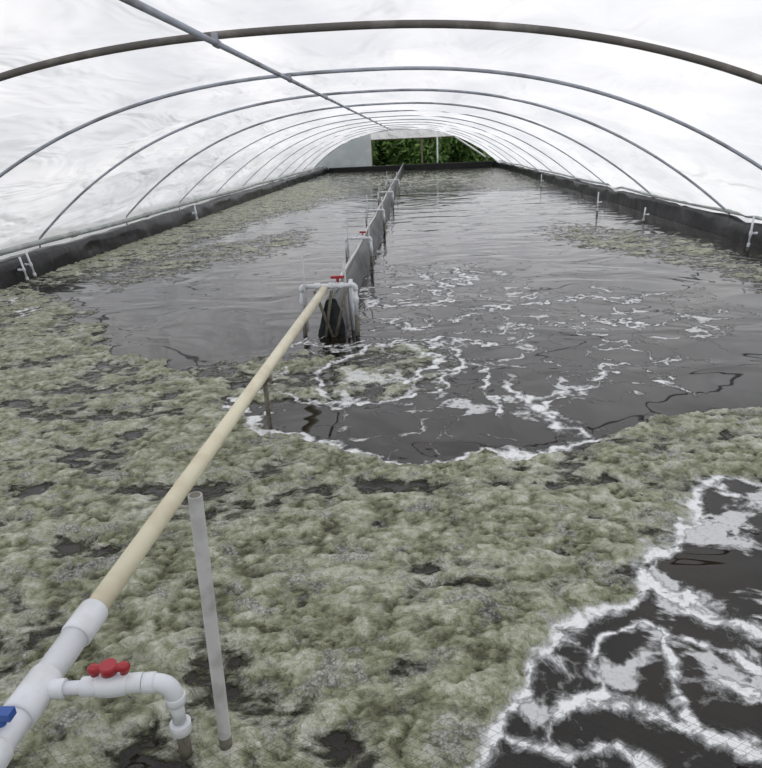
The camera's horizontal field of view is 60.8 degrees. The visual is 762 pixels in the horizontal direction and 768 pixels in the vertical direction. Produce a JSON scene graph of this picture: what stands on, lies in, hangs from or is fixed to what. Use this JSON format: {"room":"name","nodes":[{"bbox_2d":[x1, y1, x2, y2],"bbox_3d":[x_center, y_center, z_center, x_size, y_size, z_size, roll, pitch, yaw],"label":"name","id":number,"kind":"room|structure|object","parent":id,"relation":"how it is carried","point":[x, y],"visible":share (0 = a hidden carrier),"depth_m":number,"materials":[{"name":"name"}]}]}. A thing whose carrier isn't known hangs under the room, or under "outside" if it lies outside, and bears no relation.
{"room":"aquaculture greenhouse","nodes":[
{"label":"aquaculture greenhouse","id":0,"kind":"room"},
{"bbox_2d":[0,167,328,288],"bbox_3d":[-4.443,-5.169,18.606,0.682,0.490,42.200,-1,20,3],"label":"wall","id":1,"kind":"structure","parent":0,"point":[47,259],"depth_m":11.22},
{"bbox_2d":[0,166,324,255],"bbox_3d":[-4.340,-5.421,18.400,0.134,0.118,41.801,-1,20,3],"label":"pipe","id":2,"kind":"object","parent":1,"relation":"on","point":[71,234],"visible":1,"depth_m":11.43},
{"bbox_2d":[315,134,371,169],"bbox_3d":[-2.256,-13.445,38.112,3.400,2.220,0.001,-1,20,3],"label":"wall","id":3,"kind":"structure","parent":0,"point":[356,152],"depth_m":38.11,"materials":[{"name":"grey plastic"}]},
{"bbox_2d":[0,166,761,767],"bbox_3d":[0.682,-5.172,18.156,9.600,0.036,42.060,-1,20,3],"label":"pond water","id":4,"kind":"object","parent":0,"point":[528,484],"visible":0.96,"depth_m":3.03,"materials":[{"name":"liquid"}]},
{"bbox_2d":[17,257,29,282],"bbox_3d":[-4.595,-1.444,8.341,0.123,0.374,0.039,-1,20,3],"label":"aeration standpipe","id":5,"kind":"object","parent":4,"relation":"in","point":[23,269],"visible":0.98,"depth_m":8.32,"materials":[{"name":"plastic"}]},
{"bbox_2d":[24,250,37,279],"bbox_3d":[-4.592,-1.539,8.511,0.134,0.434,0.039,-1,20,3],"label":"aeration standpipe","id":6,"kind":"object","parent":4,"relation":"in","point":[30,264],"visible":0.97,"depth_m":8.49,"materials":[{"name":"plastic"}]},
{"bbox_2d":[0,285,328,767],"bbox_3d":[-0.547,0.290,3.055,0.399,0.482,5.088,0,20,6],"label":"supply pipe","id":7,"kind":"object","parent":4,"relation":"in","point":[45,682],"visible":0.99,"depth_m":1.70,"materials":[{"name":"white plastic"}]},
{"bbox_2d":[187,491,232,750],"bbox_3d":[-0.411,0.637,1.599,0.059,0.832,0.033,-1,20,3],"label":"pipe","id":8,"kind":"object","parent":4,"relation":"in","point":[195,499],"visible":0.9,"depth_m":1.55,"materials":[{"name":"plastic"}]},
{"bbox_2d":[318,165,404,334],"bbox_3d":[0.412,-6.519,21.570,0.314,0.436,34.436,-1,20,3],"label":"divider","id":9,"kind":"object","parent":4,"relation":"in","point":[357,269],"visible":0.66,"depth_m":7.55,"materials":[{"name":"grey plastic"}]},
{"bbox_2d":[299,254,359,336],"bbox_3d":[-0.428,-0.688,5.384,0.474,0.790,0.205,-8,21,-14],"label":"airlift manifold","id":10,"kind":"object","parent":9,"relation":"attached to","point":[353,288],"visible":0.94,"depth_m":5.37,"materials":[{"name":"white plastic"}]},
{"bbox_2d":[344,217,373,269],"bbox_3d":[-0.280,-1.725,8.195,0.357,0.770,0.079,-3,20,0],"label":"airlift manifold","id":11,"kind":"object","parent":9,"relation":"attached to","point":[362,232],"visible":0.98,"depth_m":8.16,"materials":[{"name":"white plastic"}]},
{"bbox_2d":[332,166,401,290],"bbox_3d":[0.449,-6.778,21.536,0.042,0.052,34.316,-1,20,3],"label":"pipe","id":12,"kind":"object","parent":9,"relation":"on","point":[366,229],"visible":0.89,"depth_m":7.92,"materials":[{"name":"grey plastic"}]},
{"bbox_2d":[365,195,385,232],"bbox_3d":[-0.104,-2.971,11.537,0.357,0.770,0.079,-3,20,0],"label":"airlift manifold","id":13,"kind":"object","parent":9,"relation":"attached to","point":[382,209],"visible":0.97,"depth_m":11.50,"materials":[{"name":"white plastic"}]},
{"bbox_2d":[377,181,393,208],"bbox_3d":[0.112,-4.505,15.653,0.397,0.770,0.082,-2,20,0],"label":"airlift manifold","id":14,"kind":"object","parent":9,"relation":"attached to","point":[379,192],"visible":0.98,"depth_m":15.62,"materials":[{"name":"white plastic"}]},
{"bbox_2d":[386,171,399,192],"bbox_3d":[0.368,-6.330,20.550,0.447,0.770,0.086,-2,20,1],"label":"airlift manifold","id":15,"kind":"object","parent":9,"relation":"attached to","point":[396,179],"visible":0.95,"depth_m":20.51,"materials":[{"name":"white plastic"}]},
{"bbox_2d":[12,708,761,767],"bbox_3d":[-0.200,0.973,1.432,9.384,0.051,0.614,-1,20,3],"label":"netting","id":16,"kind":"object","parent":4,"relation":"on","point":[594,708],"visible":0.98,"depth_m":1.60,"materials":[{"name":"black"}]},
{"bbox_2d":[596,192,601,213],"bbox_3d":[4.318,-3.564,12.858,0.100,0.450,0.039,-1,20,3],"label":"aeration standpipe","id":17,"kind":"object","parent":4,"relation":"in","point":[598,202],"visible":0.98,"depth_m":12.84,"materials":[{"name":"plastic"}]},
{"bbox_2d":[642,207,648,221],"bbox_3d":[4.664,-2.967,11.447,0.106,0.282,0.039,-1,20,3],"label":"aeration standpipe","id":18,"kind":"object","parent":4,"relation":"in","point":[644,214],"visible":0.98,"depth_m":11.43,"materials":[{"name":"plastic"}]},
{"bbox_2d":[746,216,757,251],"bbox_3d":[4.705,-1.879,8.231,0.107,0.471,0.039,-1,20,3],"label":"aeration standpipe","id":19,"kind":"object","parent":4,"relation":"in","point":[751,232],"visible":0.98,"depth_m":8.21,"materials":[{"name":"plastic"}]},
{"bbox_2d":[329,161,492,172],"bbox_3d":[1.711,-12.633,37.941,9.560,0.340,0.240,-1,20,3],"label":"wall","id":20,"kind":"structure","parent":0,"point":[480,163],"depth_m":37.81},
{"bbox_2d":[371,129,453,139],"bbox_3d":[3.006,-13.861,37.705,7.170,1.905,0.001,-1,20,3],"label":"wall","id":21,"kind":"structure","parent":0,"point":[405,133],"depth_m":37.56,"materials":[{"name":"white plastic"}]},
{"bbox_2d":[371,136,487,165],"bbox_3d":[2.821,-13.503,37.993,6.850,1.980,0.188,-1,20,3],"label":"door frame","id":22,"kind":"structure","parent":21,"relation":"in","point":[459,139],"depth_m":37.79,"materials":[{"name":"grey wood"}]},
{"bbox_2d":[493,161,761,247],"bbox_3d":[5.818,-5.403,17.984,0.681,0.497,42.200,-1,20,3],"label":"wall","id":23,"kind":"structure","parent":0,"point":[725,225],"depth_m":11.93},
{"bbox_2d":[494,159,761,220],"bbox_3d":[5.491,-5.618,17.814,0.098,0.083,41.801,-1,20,3],"label":"pipe","id":24,"kind":"object","parent":23,"relation":"on","point":[728,211],"visible":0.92,"depth_m":11.98,"materials":[{"name":"galvanised plastic"}]},
{"label":"ground","id":25,"kind":"structure","parent":0,"visible":0},
{"bbox_2d":[340,131,380,164],"bbox_3d":[-1.670,-16.723,43.175,3.927,4.834,3.779,-1,20,3],"label":"tree","id":26,"kind":"object","parent":25,"relation":"on","point":[375,157],"visible":0.02,"depth_m":43.08,"materials":[{"name":"green plant"}]},
{"bbox_2d":[0,20,761,84],"bbox_3d":[-0.420,-1.160,4.504,10.618,2.364,0.048,-1,20,3],"label":"hoop","id":27,"kind":"object","parent":25,"relation":"on","point":[378,24],"visible":0.98,"depth_m":4.06,"materials":[{"name":"metal"}]},
{"bbox_2d":[119,0,392,130],"bbox_3d":[-0.351,-7.198,17.583,0.052,0.086,41.900,-1,20,3],"label":"pipe","id":28,"kind":"object","parent":27,"relation":"attached to","point":[213,40],"visible":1,"depth_m":4.11,"materials":[{"name":"metal"}]},
{"bbox_2d":[0,0,761,259],"bbox_3d":[0.282,-6.192,17.978,10.670,2.385,42.300,-1,20,3],"label":"film","id":29,"kind":"object","parent":27,"relation":"on","point":[38,107],"visible":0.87,"depth_m":6.42,"materials":[{"name":"white plastic"}]},
{"bbox_2d":[0,66,761,177],"bbox_3d":[-0.293,-2.064,6.939,10.606,2.358,0.036,-1,20,3],"label":"hoop","id":30,"kind":"object","parent":25,"relation":"on","point":[478,70],"visible":0.98,"depth_m":6.55,"materials":[{"name":"metal"}]},
{"bbox_2d":[39,88,725,247],"bbox_3d":[-0.151,-3.076,9.653,10.606,2.358,0.036,-1,20,3],"label":"hoop","id":31,"kind":"object","parent":25,"relation":"on","point":[406,89],"visible":0.95,"depth_m":9.33,"materials":[{"name":"metal"}]},
{"bbox_2d":[126,102,650,224],"bbox_3d":[0.009,-4.226,12.742,10.606,2.358,0.036,-1,20,3],"label":"hoop","id":32,"kind":"object","parent":25,"relation":"on","point":[389,103],"visible":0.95,"depth_m":12.43,"materials":[{"name":"metal"}]},
{"bbox_2d":[373,140,403,165],"bbox_3d":[0.071,-17.231,44.832,4.092,4.490,4.133,-1,20,3],"label":"tree","id":33,"kind":"object","parent":25,"relation":"on","point":[383,162],"visible":0.07,"depth_m":44.56,"materials":[{"name":"green plant"}]},
{"bbox_2d":[179,110,606,209],"bbox_3d":[0.166,-5.340,15.738,10.596,2.353,0.026,-1,20,3],"label":"hoop","id":34,"kind":"object","parent":25,"relation":"on","point":[393,110],"visible":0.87,"depth_m":15.46,"materials":[{"name":"metal"}]},
{"bbox_2d":[216,115,574,192],"bbox_3d":[0.322,-6.456,18.733,10.596,2.353,0.026,-1,20,3],"label":"hoop","id":35,"kind":"object","parent":25,"relation":"on","point":[399,115],"visible":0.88,"depth_m":18.43,"materials":[{"name":"metal"}]},
{"bbox_2d":[242,119,550,190],"bbox_3d":[0.478,-7.572,21.727,10.596,2.353,0.026,-1,20,3],"label":"hoop","id":36,"kind":"object","parent":25,"relation":"on","point":[395,119],"visible":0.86,"depth_m":21.44,"materials":[{"name":"metal"}]},
{"bbox_2d":[263,122,534,180],"bbox_3d":[0.634,-8.689,24.723,10.596,2.353,0.026,-1,20,3],"label":"hoop","id":37,"kind":"object","parent":25,"relation":"on","point":[392,122],"visible":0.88,"depth_m":24.46,"materials":[{"name":"metal"}]},
{"bbox_2d":[378,128,423,164],"bbox_3d":[1.544,-16.554,43.669,3.975,3.906,4.086,-1,20,3],"label":"tree","id":38,"kind":"object","parent":25,"relation":"on","point":[402,160],"visible":0.3,"depth_m":43.31,"materials":[{"name":"green plant"}]},
{"bbox_2d":[279,124,523,176],"bbox_3d":[0.790,-9.805,27.718,10.596,2.353,0.026,-1,20,3],"label":"hoop","id":39,"kind":"object","parent":25,"relation":"on","point":[397,124],"visible":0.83,"depth_m":27.38,"materials":[{"name":"metal"}]},
{"bbox_2d":[292,126,511,173],"bbox_3d":[0.946,-10.921,30.712,10.596,2.353,0.026,-1,20,3],"label":"hoop","id":40,"kind":"object","parent":25,"relation":"on","point":[394,126],"visible":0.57,"depth_m":30.46,"materials":[{"name":"metal"}]},
{"bbox_2d":[314,129,493,167],"bbox_3d":[1.307,-13.502,37.638,10.596,2.353,0.026,-1,20,3],"label":"hoop","id":41,"kind":"object","parent":25,"relation":"on","point":[395,129],"visible":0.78,"depth_m":37.40,"materials":[{"name":"metal"}]},
{"bbox_2d":[312,127,502,161],"bbox_3d":[1.102,-12.037,33.708,10.596,2.353,0.026,-1,20,3],"label":"hoop","id":42,"kind":"object","parent":25,"relation":"on","point":[402,127],"visible":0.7,"depth_m":33.40,"materials":[{"name":"metal"}]},
{"bbox_2d":[400,128,457,163],"bbox_3d":[3.095,-16.413,41.905,4.154,4.731,4.098,-1,20,3],"label":"tree","id":43,"kind":"object","parent":25,"relation":"on","point":[429,148],"visible":0.3,"depth_m":41.65,"materials":[{"name":"green plant"}]},
{"bbox_2d":[434,137,463,162],"bbox_3d":[4.863,-17.396,44.254,3.660,4.791,3.628,-1,20,3],"label":"tree","id":44,"kind":"object","parent":25,"relation":"on","point":[454,157],"visible":0.07,"depth_m":44.09,"materials":[{"name":"green plant"}]},
{"bbox_2d":[452,137,492,161],"bbox_3d":[6.320,-16.849,42.537,3.866,4.834,3.811,-1,20,3],"label":"tree","id":45,"kind":"object","parent":25,"relation":"on","point":[469,155],"visible":0.22,"depth_m":42.59,"materials":[{"name":"green plant"}]}
]}

